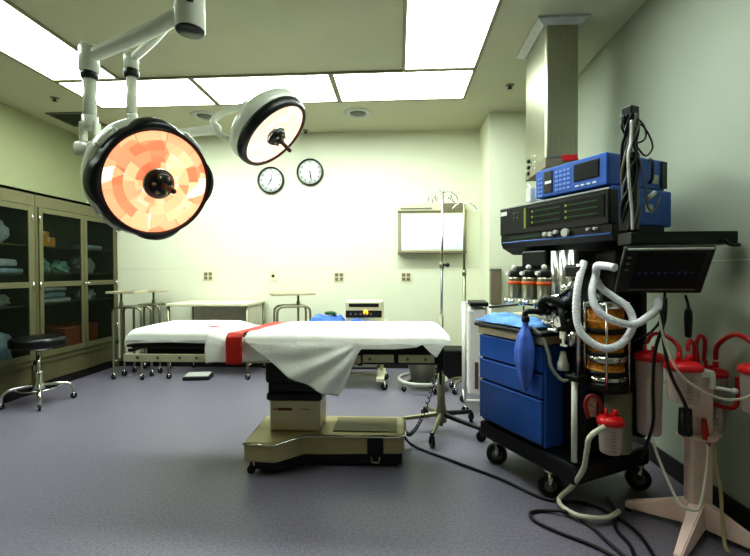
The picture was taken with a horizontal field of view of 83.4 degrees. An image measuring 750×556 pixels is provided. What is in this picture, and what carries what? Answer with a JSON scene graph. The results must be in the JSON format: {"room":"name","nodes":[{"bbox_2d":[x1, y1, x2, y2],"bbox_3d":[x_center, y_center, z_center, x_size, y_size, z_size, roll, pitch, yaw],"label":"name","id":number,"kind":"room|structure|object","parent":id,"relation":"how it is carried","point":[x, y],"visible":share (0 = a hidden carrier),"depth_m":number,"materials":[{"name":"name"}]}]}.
{"room":"operating room","nodes":[
{"label":"operating room","id":0,"kind":"room"},
{"bbox_2d":[0,102,85,202],"bbox_3d":[-3.856,-0.272,1.956,0.100,2.855,6.690,0,1,3],"label":"wall","id":1,"kind":"structure","parent":0,"point":[38,155],"depth_m":4.58,"materials":[{"name":"paint"}]},
{"bbox_2d":[86,130,479,359],"bbox_3d":[-0.895,-0.332,5.192,5.658,2.855,0.100,0,1,3],"label":"wall","id":2,"kind":"structure","parent":0,"point":[346,222],"depth_m":5.12,"materials":[{"name":"paint"}]},
{"bbox_2d":[203,271,212,280],"bbox_3d":[-2.064,-0.025,5.205,0.130,0.120,0.012,0,1,3],"label":"wall outlet","id":3,"kind":"object","parent":2,"relation":"attached to","point":[207,275],"visible":1,"depth_m":5.20,"materials":[{"name":"beige plastic"}]},
{"bbox_2d":[257,167,283,193],"bbox_3d":[-1.270,-1.192,5.129,0.326,0.326,0.042,0,1,3],"label":"wall clock","id":4,"kind":"object","parent":2,"relation":"attached to","point":[270,180],"visible":1,"depth_m":5.13,"materials":[{"name":"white plastic"}]},
{"bbox_2d":[119,358,466,368],"bbox_3d":[-0.979,1.046,5.161,4.472,0.100,0.012,0,1,3],"label":"baseboard","id":5,"kind":"structure","parent":2,"relation":"attached to","point":[183,364],"depth_m":5.22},
{"bbox_2d":[297,158,323,185],"bbox_3d":[-0.788,-1.284,5.101,0.326,0.326,0.042,0,1,3],"label":"wall clock","id":6,"kind":"object","parent":2,"relation":"attached to","point":[310,172],"visible":1,"depth_m":5.10,"materials":[{"name":"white plastic"}]},
{"bbox_2d":[334,272,343,281],"bbox_3d":[-0.437,-0.012,5.116,0.130,0.120,0.012,0,1,3],"label":"wall outlet","id":7,"kind":"object","parent":2,"relation":"attached to","point":[338,276],"visible":1,"depth_m":5.11,"materials":[{"name":"beige plastic"}]},
{"bbox_2d":[232,267,479,268],"bbox_3d":[-0.976,-0.117,5.149,4.458,0.005,0.003,0,1,3],"label":"trim","id":8,"kind":"structure","parent":2,"relation":"attached to","point":[444,267],"depth_m":5.15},
{"bbox_2d":[401,272,410,281],"bbox_3d":[0.374,-0.012,5.072,0.130,0.120,0.012,0,1,3],"label":"wall outlet","id":9,"kind":"object","parent":2,"relation":"attached to","point":[405,276],"visible":1,"depth_m":5.07,"materials":[{"name":"beige plastic"}]},
{"bbox_2d":[398,203,466,253],"bbox_3d":[0.672,-0.583,4.983,0.800,0.590,0.140,0,1,3],"label":"box","id":10,"kind":"object","parent":2,"relation":"attached to","point":[419,224],"visible":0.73,"depth_m":4.94,"materials":[{"name":"white metal"}]},
{"bbox_2d":[0,0,645,137],"bbox_3d":[-1.087,-1.759,1.782,5.658,0.100,6.890,0,1,3],"label":"ceiling","id":11,"kind":"structure","parent":0,"point":[242,37],"depth_m":3.18,"materials":[{"name":"paint"}]},
{"bbox_2d":[0,0,120,81],"bbox_3d":[-2.541,-1.714,3.054,0.614,0.016,1.222,0,1,3],"label":"recessed light","id":12,"kind":"object","parent":11,"relation":"in","point":[24,39],"visible":0.95,"depth_m":3.14,"materials":[{"name":"white"}]},
{"bbox_2d":[54,81,81,97],"bbox_3d":[-2.678,-1.724,3.835,0.251,0.016,0.328,0,1,3],"label":"recessed light","id":13,"kind":"object","parent":11,"relation":"in","point":[75,87],"depth_m":3.79,"materials":[{"name":"white"}]},
{"bbox_2d":[45,112,107,126],"bbox_3d":[-3.258,-1.735,4.611,0.400,0.012,0.400,0,1,3],"label":"ceiling vent","id":14,"kind":"object","parent":11,"relation":"in","point":[71,118],"visible":0.72,"depth_m":4.53,"materials":[{"name":"grey plastic"}]},
{"bbox_2d":[97,78,125,108],"bbox_3d":[-2.462,-1.727,3.951,0.669,0.016,0.635,0,1,3],"label":"recessed light","id":15,"kind":"object","parent":11,"relation":"in","point":[111,94],"depth_m":3.96,"materials":[{"name":"white"}]},
{"bbox_2d":[137,76,218,107],"bbox_3d":[-1.995,-1.729,3.923,0.847,0.016,0.639,0,1,3],"label":"recessed light","id":16,"kind":"object","parent":11,"relation":"in","point":[178,91],"depth_m":3.94,"materials":[{"name":"white"}]},
{"bbox_2d":[73,0,305,239],"bbox_3d":[-0.976,-0.957,2.341,1.040,1.521,1.136,0,1,3],"label":"light","id":17,"kind":"object","parent":11,"relation":"hanging from","point":[148,178],"visible":1,"depth_m":2.09,"materials":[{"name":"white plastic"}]},
{"bbox_2d":[189,110,214,120],"bbox_3d":[-1.830,-1.740,4.532,0.310,0.012,0.310,0,1,3],"label":"ceiling speaker","id":18,"kind":"object","parent":11,"relation":"attached to","point":[201,115],"visible":0.77,"depth_m":4.49,"materials":[{"name":"grey plastic"}]},
{"bbox_2d":[197,114,211,118],"bbox_3d":[-1.830,-1.743,4.532,0.170,0.006,0.170,0,1,3],"label":"grille","id":19,"kind":"object","parent":18,"relation":"attached to","point":[199,116],"depth_m":4.54,"materials":[{"name":"grey plastic"}]},
{"bbox_2d":[189,72,339,105],"bbox_3d":[-0.970,-1.732,3.884,1.220,0.016,0.612,0,1,3],"label":"recessed light","id":20,"kind":"object","parent":11,"relation":"in","point":[311,87],"visible":0.96,"depth_m":3.79,"materials":[{"name":"white"}]},
{"bbox_2d":[343,107,371,118],"bbox_3d":[-0.181,-1.746,4.471,0.310,0.012,0.310,0,1,3],"label":"ceiling speaker","id":21,"kind":"object","parent":11,"relation":"attached to","point":[357,112],"visible":1,"depth_m":4.45,"materials":[{"name":"grey plastic"}]},
{"bbox_2d":[350,111,365,115],"bbox_3d":[-0.181,-1.749,4.471,0.170,0.006,0.170,0,1,3],"label":"grille","id":22,"kind":"object","parent":21,"relation":"attached to","point":[352,113],"depth_m":4.47,"materials":[{"name":"grey plastic"}]},
{"bbox_2d":[330,69,475,102],"bbox_3d":[0.248,-1.737,3.817,1.220,0.016,0.612,0,1,3],"label":"recessed light","id":23,"kind":"object","parent":11,"relation":"in","point":[376,85],"visible":1,"depth_m":3.79,"materials":[{"name":"white"}]},
{"bbox_2d":[402,0,502,70],"bbox_3d":[0.500,-1.724,2.887,0.615,0.016,1.222,0,1,3],"label":"recessed light","id":24,"kind":"object","parent":11,"relation":"in","point":[437,34],"visible":1,"depth_m":2.96,"materials":[{"name":"white"}]},
{"bbox_2d":[516,14,590,180],"bbox_3d":[1.264,-1.243,3.037,0.340,0.990,0.524,0,1,3],"label":"column","id":25,"kind":"structure","parent":11,"relation":"attached to","point":[550,48],"depth_m":2.82,"materials":[{"name":"beige metal"}]},
{"bbox_2d":[0,366,749,555],"bbox_3d":[-1.074,1.195,1.824,5.658,0.100,6.890,0,1,3],"label":"floor","id":26,"kind":"structure","parent":0,"point":[128,465],"depth_m":2.29,"materials":[{"name":"plastic"}]},
{"bbox_2d":[0,184,36,403],"bbox_3d":[-3.487,0.154,3.451,0.457,1.955,1.265,0,1,3],"label":"tall cabinet","id":27,"kind":"object","parent":26,"relation":"on","point":[17,206],"visible":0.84,"depth_m":4.04,"materials":[{"name":"metal"}]},
{"bbox_2d":[0,220,9,242],"bbox_3d":[-3.491,-0.445,3.761,0.248,0.264,0.364,0,1,3],"label":"plastic bag","id":28,"kind":"object","parent":27,"relation":"on","point":[4,230],"visible":0.94,"depth_m":3.86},
{"bbox_2d":[0,294,10,306],"bbox_3d":[-3.490,0.197,3.796,0.208,0.137,0.380,0,1,3],"label":"plastic bag","id":29,"kind":"object","parent":27,"relation":"on","point":[4,300],"visible":1,"depth_m":3.86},
{"bbox_2d":[0,332,11,360],"bbox_3d":[-3.485,0.638,3.812,0.237,0.315,0.428,0,1,3],"label":"bundle","id":30,"kind":"object","parent":27,"relation":"in","point":[5,353],"visible":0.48,"depth_m":3.85,"materials":[{"name":"fabric"}]},
{"bbox_2d":[0,268,22,273],"bbox_3d":[-3.484,-0.067,3.815,0.265,0.056,0.407,0,1,3],"label":"pack","id":31,"kind":"object","parent":27,"relation":"on","point":[2,270],"visible":1,"depth_m":3.88},
{"bbox_2d":[0,258,16,266],"bbox_3d":[-3.487,-0.145,3.792,0.250,0.080,0.367,0,1,-3],"label":"pack","id":32,"kind":"object","parent":31,"relation":"on","point":[3,262],"visible":1,"depth_m":3.88},
{"bbox_2d":[0,243,26,245],"bbox_3d":[-3.525,-0.302,3.447,0.345,0.012,1.225,0,1,3],"label":"shelf","id":33,"kind":"object","parent":27,"relation":"attached to","point":[1,244],"depth_m":3.93,"materials":[{"name":"metal"}]},
{"bbox_2d":[0,305,27,308],"bbox_3d":[-3.522,0.278,3.455,0.345,0.012,1.225,0,1,3],"label":"shelf","id":34,"kind":"object","parent":27,"relation":"attached to","point":[8,306],"depth_m":4.00,"materials":[{"name":"metal"}]},
{"bbox_2d":[0,334,76,410],"bbox_3d":[-3.010,0.824,3.763,0.416,0.602,0.416,0,1,5],"label":"stool","id":35,"kind":"object","parent":26,"relation":"on","point":[37,343],"visible":1,"depth_m":3.69,"materials":[{"name":"leather"}]},
{"bbox_2d":[34,192,118,389],"bbox_3d":[-3.419,0.136,4.679,0.457,1.955,1.185,0,1,3],"label":"tall cabinet","id":36,"kind":"object","parent":26,"relation":"on","point":[68,221],"visible":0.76,"depth_m":4.77,"materials":[{"name":"metal"}]},
{"bbox_2d":[43,257,49,272],"bbox_3d":[-3.460,-0.145,4.275,0.208,0.198,0.298,0,1,3],"label":"plastic bag","id":37,"kind":"object","parent":36,"relation":"on","point":[46,264],"visible":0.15,"depth_m":4.31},
{"bbox_2d":[43,237,54,246],"bbox_3d":[-3.401,-0.370,4.288,0.162,0.096,0.170,0,1,3],"label":"carton","id":38,"kind":"object","parent":36,"relation":"on","point":[47,241],"visible":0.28,"depth_m":4.29,"materials":[{"name":"cardboard"}]},
{"bbox_2d":[44,297,70,303],"bbox_3d":[-3.455,0.233,4.362,0.270,0.049,0.470,0,1,3],"label":"pack","id":39,"kind":"object","parent":36,"relation":"on","point":[54,299],"visible":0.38,"depth_m":4.40},
{"bbox_2d":[44,292,64,297],"bbox_3d":[-3.458,0.175,4.341,0.254,0.055,0.409,0,1,0],"label":"pack","id":40,"kind":"object","parent":39,"relation":"on","point":[46,294],"visible":0.43,"depth_m":4.38},
{"bbox_2d":[44,287,65,291],"bbox_3d":[-3.457,0.116,4.377,0.230,0.047,0.368,0,1,6],"label":"pack","id":41,"kind":"object","parent":40,"relation":"on","point":[46,289],"visible":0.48,"depth_m":4.39},
{"bbox_2d":[49,260,69,272],"bbox_3d":[-3.419,-0.122,4.552,0.207,0.144,0.214,-1,1,-19],"label":"plastic bag","id":42,"kind":"object","parent":36,"relation":"on","point":[57,266],"visible":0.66,"depth_m":4.50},
{"bbox_2d":[45,322,98,348],"bbox_3d":[-3.405,0.651,4.704,0.300,0.262,0.492,0,1,3],"label":"wicker basket","id":43,"kind":"object","parent":36,"relation":"in","point":[72,331],"visible":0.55,"depth_m":4.60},
{"bbox_2d":[43,246,111,251],"bbox_3d":[-3.457,-0.320,4.675,0.345,0.012,1.145,0,1,3],"label":"shelf","id":44,"kind":"object","parent":36,"relation":"attached to","point":[45,248],"depth_m":4.78,"materials":[{"name":"metal"}]},
{"bbox_2d":[44,298,112,304],"bbox_3d":[-3.455,0.260,4.683,0.345,0.012,1.145,0,1,3],"label":"shelf","id":45,"kind":"object","parent":36,"relation":"attached to","point":[95,299],"depth_m":4.84,"materials":[{"name":"metal"}]},
{"bbox_2d":[44,273,112,274],"bbox_3d":[-3.456,-0.045,4.679,0.345,0.012,1.145,0,1,3],"label":"shelf","id":46,"kind":"object","parent":36,"relation":"attached to","point":[44,273],"depth_m":4.65,"materials":[{"name":"metal"}]},
{"bbox_2d":[68,254,94,272],"bbox_3d":[-3.421,-0.171,4.912,0.207,0.230,0.315,0,1,14],"label":"plastic bag","id":47,"kind":"object","parent":36,"relation":"on","point":[74,262],"visible":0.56,"depth_m":4.82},
{"bbox_2d":[69,288,95,299],"bbox_3d":[-3.420,0.184,4.943,0.215,0.130,0.320,0,1,3],"label":"plastic bag","id":48,"kind":"object","parent":36,"relation":"on","point":[75,295],"visible":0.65,"depth_m":4.85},
{"bbox_2d":[71,244,101,249],"bbox_3d":[-3.424,-0.361,4.992,0.188,0.059,0.314,0,1,3],"label":"pack","id":49,"kind":"object","parent":36,"relation":"in","point":[93,247],"visible":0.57,"depth_m":4.95},
{"bbox_2d":[105,290,153,379],"bbox_3d":[-2.701,0.627,4.670,0.413,0.967,0.260,0,1,6],"label":"tray stand","id":50,"kind":"object","parent":26,"relation":"on","point":[121,307],"visible":0.94,"depth_m":4.67,"materials":[{"name":"metal"}]},
{"bbox_2d":[105,290,148,293],"bbox_3d":[-2.744,0.156,4.668,0.330,0.024,0.260,0,1,6],"label":"tray","id":51,"kind":"object","parent":50,"relation":"on","point":[123,291],"depth_m":4.60,"materials":[{"name":"silver metal"}]},
{"bbox_2d":[132,290,171,372],"bbox_3d":[-2.657,0.625,5.013,0.372,0.962,0.260,0,1,3],"label":"tray stand","id":52,"kind":"object","parent":26,"relation":"on","point":[134,370],"visible":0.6,"depth_m":4.95,"materials":[{"name":"metal"}]},
{"bbox_2d":[182,372,212,380],"bbox_3d":[-1.945,1.076,4.630,0.280,0.064,0.180,0,1,-5],"label":"foot pedal","id":53,"kind":"object","parent":26,"relation":"on","point":[190,376],"visible":1,"depth_m":4.55,"materials":[{"name":"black plastic"}]},
{"bbox_2d":[165,300,265,379],"bbox_3d":[-1.808,0.689,4.867,0.937,0.830,0.620,0,1,3],"label":"steel table","id":54,"kind":"object","parent":26,"relation":"on","point":[250,311],"visible":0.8,"depth_m":4.99,"materials":[{"name":"silver metal"}]},
{"bbox_2d":[124,342,443,473],"bbox_3d":[-0.516,0.723,2.676,1.897,0.815,0.688,0,1,3],"label":"table","id":55,"kind":"object","parent":26,"relation":"on","point":[297,430],"visible":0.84,"depth_m":2.50,"materials":[{"name":"beige metal"}]},
{"bbox_2d":[124,320,240,345],"bbox_3d":[-1.192,0.355,2.704,0.495,0.125,0.567,0,1,3],"label":"sheet","id":56,"kind":"object","parent":55,"relation":"on","point":[177,331],"visible":0.91,"depth_m":2.45,"materials":[{"name":"fabric"}]},
{"bbox_2d":[205,320,267,362],"bbox_3d":[-0.729,0.383,2.649,0.432,0.185,0.590,0,1,3],"label":"sheet","id":57,"kind":"object","parent":55,"relation":"on","point":[215,344],"visible":0.32,"depth_m":2.38,"materials":[{"name":"fabric"}]},
{"bbox_2d":[226,322,286,364],"bbox_3d":[-0.717,0.389,2.624,0.118,0.177,0.613,0,1,16],"label":"strap","id":58,"kind":"object","parent":57,"relation":"on","point":[233,339],"visible":0.91,"depth_m":2.34,"materials":[{"name":"fabric"}]},
{"bbox_2d":[244,321,450,395],"bbox_3d":[-0.144,0.469,2.594,1.147,0.350,0.673,0,1,3],"label":"drape","id":59,"kind":"object","parent":55,"relation":"on","point":[320,355],"visible":1,"depth_m":2.31,"materials":[{"name":"fabric"}]},
{"bbox_2d":[269,292,315,321],"bbox_3d":[-0.930,0.634,4.728,0.470,0.937,0.300,-1,1,-21],"label":"tray stand","id":60,"kind":"object","parent":26,"relation":"on","point":[297,305],"visible":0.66,"depth_m":4.67,"materials":[{"name":"metal"}]},
{"bbox_2d":[269,292,315,295],"bbox_3d":[-0.932,0.178,4.721,0.470,0.024,0.300,-1,1,-21],"label":"tray","id":61,"kind":"object","parent":60,"relation":"on","point":[276,293],"depth_m":4.62,"materials":[{"name":"silver metal"}]},
{"bbox_2d":[349,319,388,390],"bbox_3d":[-0.267,0.780,4.383,0.811,0.650,0.500,0,1,3],"label":"equipment cart","id":62,"kind":"object","parent":26,"relation":"on","point":[382,375],"visible":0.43,"depth_m":4.30,"materials":[{"name":"beige metal"}]},
{"bbox_2d":[309,314,344,321],"bbox_3d":[-0.496,0.413,4.311,0.369,0.079,0.308,0,1,3],"label":"towel","id":63,"kind":"object","parent":62,"relation":"on","point":[318,317],"visible":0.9,"depth_m":4.21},
{"bbox_2d":[345,299,383,321],"bbox_3d":[-0.104,0.343,4.365,0.380,0.220,0.345,0,1,3],"label":"electrosurgical unit","id":64,"kind":"object","parent":62,"relation":"on","point":[363,309],"visible":0.84,"depth_m":4.22,"materials":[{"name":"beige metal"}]},
{"bbox_2d":[349,303,378,306],"bbox_3d":[-0.113,0.273,4.218,0.300,0.035,0.009,0,1,3],"label":"grille","id":65,"kind":"object","parent":64,"relation":"attached to","point":[350,304],"depth_m":4.21,"materials":[{"name":"black plastic"}]},
{"bbox_2d":[352,364,377,368],"bbox_3d":[-0.267,0.895,4.385,0.600,0.020,0.400,0,1,3],"label":"shelf","id":66,"kind":"object","parent":62,"relation":"attached to","point":[365,366],"depth_m":4.21,"materials":[{"name":"black plastic"}]},
{"bbox_2d":[397,365,447,393],"bbox_3d":[0.474,0.954,4.195,0.503,0.300,0.503,0,1,3],"label":"bucket","id":67,"kind":"object","parent":26,"relation":"on","point":[421,375],"visible":0.68,"depth_m":4.08,"materials":[{"name":"metal"}]},
{"bbox_2d":[401,189,485,447],"bbox_3d":[0.454,0.241,3.069,0.629,1.760,0.651,0,1,3],"label":"stand","id":68,"kind":"object","parent":26,"relation":"on","point":[440,412],"visible":0.88,"depth_m":3.06,"materials":[{"name":"metal"}]},
{"bbox_2d":[436,346,466,378],"bbox_3d":[0.822,0.938,4.696,0.370,0.315,0.310,0,1,3],"label":"waste bin","id":69,"kind":"object","parent":26,"relation":"on","point":[452,354],"visible":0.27,"depth_m":4.55,"materials":[{"name":"black plastic"}]},
{"bbox_2d":[449,203,476,394],"bbox_3d":[0.866,0.188,4.082,0.267,1.831,0.267,0,1,3],"label":"stand","id":70,"kind":"object","parent":26,"relation":"on","point":[451,385],"visible":0.7,"depth_m":4.07,"materials":[{"name":"metal"}]},
{"bbox_2d":[460,300,490,409],"bbox_3d":[0.861,0.654,3.588,0.262,0.915,0.351,0,1,9],"label":"cart","id":71,"kind":"object","parent":26,"relation":"on","point":[476,310],"visible":0.65,"depth_m":3.46,"materials":[{"name":"white plastic"}]},
{"bbox_2d":[405,437,655,555],"bbox_3d":[0.744,1.078,2.266,0.283,0.105,1.464,-1,1,-40],"label":"cable","id":72,"kind":"object","parent":26,"relation":"on","point":[623,521],"visible":0.94,"depth_m":2.15,"materials":[{"name":"black plastic"}]},
{"bbox_2d":[474,224,665,497],"bbox_3d":[1.068,0.431,2.335,0.695,1.396,1.014,-1,1,-24],"label":"machine","id":73,"kind":"object","parent":26,"relation":"on","point":[535,384],"visible":0.99,"depth_m":2.19,"materials":[{"name":"black plastic"}]},
{"bbox_2d":[475,312,548,328],"bbox_3d":[0.833,0.242,2.486,0.240,0.052,0.473,-1,1,-24],"label":"towel","id":74,"kind":"object","parent":73,"relation":"on","point":[504,318],"visible":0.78,"depth_m":2.44,"materials":[{"name":"fabric"}]},
{"bbox_2d":[501,224,663,254],"bbox_3d":[1.164,-0.209,2.466,0.400,0.120,0.780,-1,1,-24],"label":"shelf","id":75,"kind":"object","parent":73,"relation":"attached to","point":[604,239],"depth_m":2.27,"materials":[{"name":"black plastic"}]},
{"bbox_2d":[500,185,670,235],"bbox_3d":[1.191,-0.365,2.480,0.496,0.190,0.776,-1,1,-24],"label":"monitor","id":76,"kind":"object","parent":73,"relation":"on","point":[598,206],"visible":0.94,"depth_m":2.21,"materials":[{"name":"black plastic"}]},
{"bbox_2d":[526,184,537,202],"bbox_3d":[0.964,-0.513,2.568,0.048,0.117,0.130,0,1,39],"label":"bottle","id":77,"kind":"object","parent":76,"relation":"attached to","point":[530,191],"visible":0.91,"depth_m":2.52,"materials":[{"name":"plastic"}]},
{"bbox_2d":[536,152,666,198],"bbox_3d":[1.240,-0.539,2.323,0.462,0.158,0.485,-1,1,-24],"label":"monitor","id":78,"kind":"object","parent":76,"relation":"on","point":[600,170],"visible":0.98,"depth_m":2.18,"materials":[{"name":"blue plastic"}]},
{"bbox_2d":[586,361,625,377],"bbox_3d":[1.111,0.435,2.028,0.172,0.054,0.172,0,1,3],"label":"canister","id":79,"kind":"object","parent":73,"relation":"on","point":[594,369],"depth_m":1.97,"materials":[{"name":"orange plastic"}]},
{"bbox_2d":[586,332,625,357],"bbox_3d":[1.110,0.320,2.026,0.172,0.104,0.172,0,1,3],"label":"canister","id":80,"kind":"object","parent":73,"relation":"on","point":[601,337],"depth_m":1.96,"materials":[{"name":"orange plastic"}]},
{"bbox_2d":[586,308,625,334],"bbox_3d":[1.110,0.205,2.024,0.172,0.114,0.172,0,1,3],"label":"canister","id":81,"kind":"object","parent":73,"relation":"on","point":[596,325],"depth_m":1.96,"materials":[{"name":"orange plastic"}]},
{"bbox_2d":[596,408,624,455],"bbox_3d":[1.074,0.692,1.919,0.116,0.205,0.116,0,1,3],"label":"canister","id":82,"kind":"object","parent":73,"relation":"attached to","point":[611,420],"visible":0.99,"depth_m":1.88,"materials":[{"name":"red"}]},
{"bbox_2d":[556,424,621,520],"bbox_3d":[0.993,0.888,1.958,0.282,0.465,0.209,0,1,26],"label":"hose","id":83,"kind":"object","parent":82,"relation":"hanging from","point":[596,431],"visible":0.99,"depth_m":1.94,"materials":[{"name":"plastic"}]},
{"bbox_2d":[583,394,602,418],"bbox_3d":[1.017,0.597,1.966,0.088,0.116,0.027,0,1,3],"label":"loop","id":84,"kind":"object","parent":82,"relation":"attached to","point":[589,404],"visible":0.98,"depth_m":1.96,"materials":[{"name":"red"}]},
{"bbox_2d":[598,424,622,455],"bbox_3d":[1.075,0.722,1.920,0.106,0.145,0.106,0,1,3],"label":"jar","id":85,"kind":"object","parent":82,"relation":"on","point":[612,451],"depth_m":1.88,"materials":[{"name":"beige"}]},
{"bbox_2d":[582,373,645,394],"bbox_3d":[1.179,0.511,2.059,0.350,0.042,0.200,-1,1,-24],"label":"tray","id":86,"kind":"object","parent":73,"relation":"on","point":[622,387],"depth_m":1.96,"materials":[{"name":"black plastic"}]},
{"bbox_2d":[624,297,667,463],"bbox_3d":[1.233,0.492,1.946,0.048,0.817,0.236,0,1,-10],"label":"cable","id":87,"kind":"object","parent":73,"relation":"hanging from","point":[650,433],"visible":0.94,"depth_m":1.86,"materials":[{"name":"plastic"}]},
{"bbox_2d":[618,231,740,246],"bbox_3d":[1.382,-0.173,1.921,0.460,0.072,0.148,0,1,3],"label":"shelf arm","id":88,"kind":"object","parent":73,"relation":"attached to","point":[730,238],"visible":0.98,"depth_m":1.88,"materials":[{"name":"black plastic"}]},
{"bbox_2d":[619,105,660,232],"bbox_3d":[1.236,-0.504,1.978,0.248,0.587,0.099,-1,1,-24],"label":"cable bundle","id":89,"kind":"object","parent":88,"relation":"on","point":[630,123],"visible":0.99,"depth_m":1.95,"materials":[{"name":"black plastic"}]},
{"bbox_2d":[614,245,715,292],"bbox_3d":[1.287,-0.038,1.883,0.360,0.213,0.144,0,1,9],"label":"display screen","id":90,"kind":"object","parent":88,"relation":"hanging from","point":[655,268],"visible":1,"depth_m":1.86,"materials":[{"name":"black plastic"}]},
{"bbox_2d":[684,295,692,337],"bbox_3d":[1.405,0.172,1.891,0.033,0.192,0.039,-1,1,-30],"label":"hanging cord","id":91,"kind":"object","parent":90,"relation":"hanging from","point":[688,313],"visible":1,"depth_m":1.88,"materials":[{"name":"black plastic"}]},
{"bbox_2d":[528,509,626,555],"bbox_3d":[0.944,1.120,1.830,0.184,0.034,0.553,-1,1,-38],"label":"cable","id":92,"kind":"object","parent":26,"relation":"on","point":[531,512],"visible":1,"depth_m":1.86,"materials":[{"name":"black plastic"}]},
{"bbox_2d":[605,496,635,555],"bbox_3d":[1.091,1.118,1.870,0.042,0.034,0.603,0,1,17],"label":"cable","id":93,"kind":"object","parent":26,"relation":"on","point":[618,532],"visible":0.91,"depth_m":1.85,"materials":[{"name":"black plastic"}]},
{"bbox_2d":[625,368,749,555],"bbox_3d":[1.403,0.769,1.867,0.420,0.730,0.466,0,1,3],"label":"stand","id":94,"kind":"object","parent":26,"relation":"on","point":[701,433],"visible":0.75,"depth_m":1.86,"materials":[{"name":"white plastic"}]},
{"bbox_2d":[633,344,664,436],"bbox_3d":[1.293,0.522,1.985,0.128,0.422,0.128,0,1,3],"label":"canister","id":95,"kind":"object","parent":94,"relation":"attached to","point":[646,355],"visible":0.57,"depth_m":1.96,"materials":[{"name":"beige"}]},
{"bbox_2d":[651,435,709,511],"bbox_3d":[1.321,0.848,1.842,0.221,0.272,0.106,0,1,40],"label":"tube","id":96,"kind":"object","parent":95,"relation":"hanging from","point":[698,508],"visible":0.95,"depth_m":1.80,"materials":[{"name":"plastic"}]},
{"bbox_2d":[659,310,690,428],"bbox_3d":[1.261,0.389,1.757,0.109,0.507,0.086,0,1,12],"label":"cable","id":97,"kind":"object","parent":94,"relation":"attached to","point":[680,394],"visible":0.99,"depth_m":1.76,"materials":[{"name":"plastic"}]},
{"bbox_2d":[663,352,703,404],"bbox_3d":[1.317,0.420,1.799,0.143,0.210,0.143,0,1,3],"label":"canister","id":98,"kind":"object","parent":94,"relation":"attached to","point":[685,365],"visible":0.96,"depth_m":1.76,"materials":[{"name":"beige"}]},
{"bbox_2d":[645,332,681,357],"bbox_3d":[1.302,0.296,1.896,0.034,0.102,0.170,-1,1,-19],"label":"tube","id":99,"kind":"object","parent":98,"relation":"attached to","point":[648,339],"visible":0.77,"depth_m":1.87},
{"bbox_2d":[665,369,701,404],"bbox_3d":[1.317,0.450,1.799,0.131,0.150,0.131,0,1,3],"label":"jar","id":100,"kind":"object","parent":98,"relation":"on","point":[697,373],"depth_m":1.75,"materials":[{"name":"beige"}]},
{"bbox_2d":[685,339,696,361],"bbox_3d":[1.365,0.314,1.814,0.076,0.105,0.023,-1,1,-31],"label":"tube","id":101,"kind":"object","parent":98,"relation":"attached to","point":[689,342],"visible":0.96,"depth_m":1.81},
{"bbox_2d":[701,370,715,388],"bbox_3d":[1.450,0.444,1.840,0.060,0.080,0.030,0,1,3],"label":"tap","id":102,"kind":"object","parent":94,"relation":"on","point":[708,379],"depth_m":1.83,"materials":[{"name":"plastic"}]},
{"bbox_2d":[703,360,728,432],"bbox_3d":[1.575,0.547,1.980,0.139,0.330,0.139,0,1,3],"label":"canister","id":103,"kind":"object","parent":94,"relation":"attached to","point":[722,375],"visible":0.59,"depth_m":1.93,"materials":[{"name":"beige"}]},
{"bbox_2d":[694,334,706,362],"bbox_3d":[1.516,0.326,1.954,0.080,0.137,0.030,-1,1,-26],"label":"tube","id":104,"kind":"object","parent":103,"relation":"attached to","point":[697,338],"visible":0.82,"depth_m":1.95,"materials":[{"name":"plastic"}]},
{"bbox_2d":[713,378,726,432],"bbox_3d":[1.575,0.577,1.980,0.126,0.270,0.126,0,1,3],"label":"jar","id":105,"kind":"object","parent":103,"relation":"on","point":[720,428],"depth_m":1.93,"materials":[{"name":"beige"}]},
{"bbox_2d":[713,332,749,359],"bbox_3d":[1.586,0.311,1.849,0.047,0.151,0.273,0,1,3],"label":"tube","id":106,"kind":"object","parent":103,"relation":"attached to","point":[746,338],"visible":1,"depth_m":1.89,"materials":[{"name":"plastic"}]},
{"bbox_2d":[712,446,731,554],"bbox_3d":[1.466,0.928,1.769,0.035,0.408,0.109,0,1,6],"label":"clear tube","id":107,"kind":"object","parent":94,"relation":"hanging from","point":[721,502],"visible":1,"depth_m":1.79,"materials":[{"name":"plastic"}]},
{"bbox_2d":[713,376,739,410],"bbox_3d":[1.568,0.518,1.893,0.142,0.152,0.033,0,1,12],"label":"tube","id":108,"kind":"object","parent":94,"relation":"attached to","point":[736,403],"visible":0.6,"depth_m":1.88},
{"bbox_2d":[736,362,749,414],"bbox_3d":[1.568,0.435,1.723,0.134,0.240,0.134,0,1,3],"label":"canister","id":109,"kind":"object","parent":94,"relation":"attached to","point":[743,369],"visible":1,"depth_m":1.73,"materials":[{"name":"beige"}]},
{"bbox_2d":[739,372,749,414],"bbox_3d":[1.569,0.465,1.724,0.122,0.180,0.122,0,1,3],"label":"jar","id":110,"kind":"object","parent":109,"relation":"on","point":[744,403],"depth_m":1.73,"materials":[{"name":"beige"}]},
{"bbox_2d":[479,112,541,313],"bbox_3d":[1.523,-0.336,4.744,0.580,2.855,0.530,0,1,3],"label":"wall","id":111,"kind":"structure","parent":0,"point":[502,135],"depth_m":4.48,"materials":[{"name":"paint"}]},
{"bbox_2d":[489,269,501,303],"bbox_3d":[1.277,0.089,4.462,0.116,0.375,0.074,0,1,3],"label":"wall dispenser","id":112,"kind":"object","parent":111,"relation":"attached to","point":[495,274],"visible":1,"depth_m":4.43,"materials":[{"name":"grey plastic"}]},
{"bbox_2d":[578,0,749,508],"bbox_3d":[1.694,-0.292,1.651,0.100,2.855,6.690,0,1,3],"label":"wall","id":113,"kind":"structure","parent":0,"point":[685,64],"depth_m":2.20,"materials":[{"name":"paint"}]},
{"bbox_2d":[632,435,749,531],"bbox_3d":[1.629,1.085,1.403,0.012,0.110,6.148,0,1,3],"label":"baseboard","id":114,"kind":"structure","parent":113,"relation":"attached to","point":[734,509],"depth_m":2.17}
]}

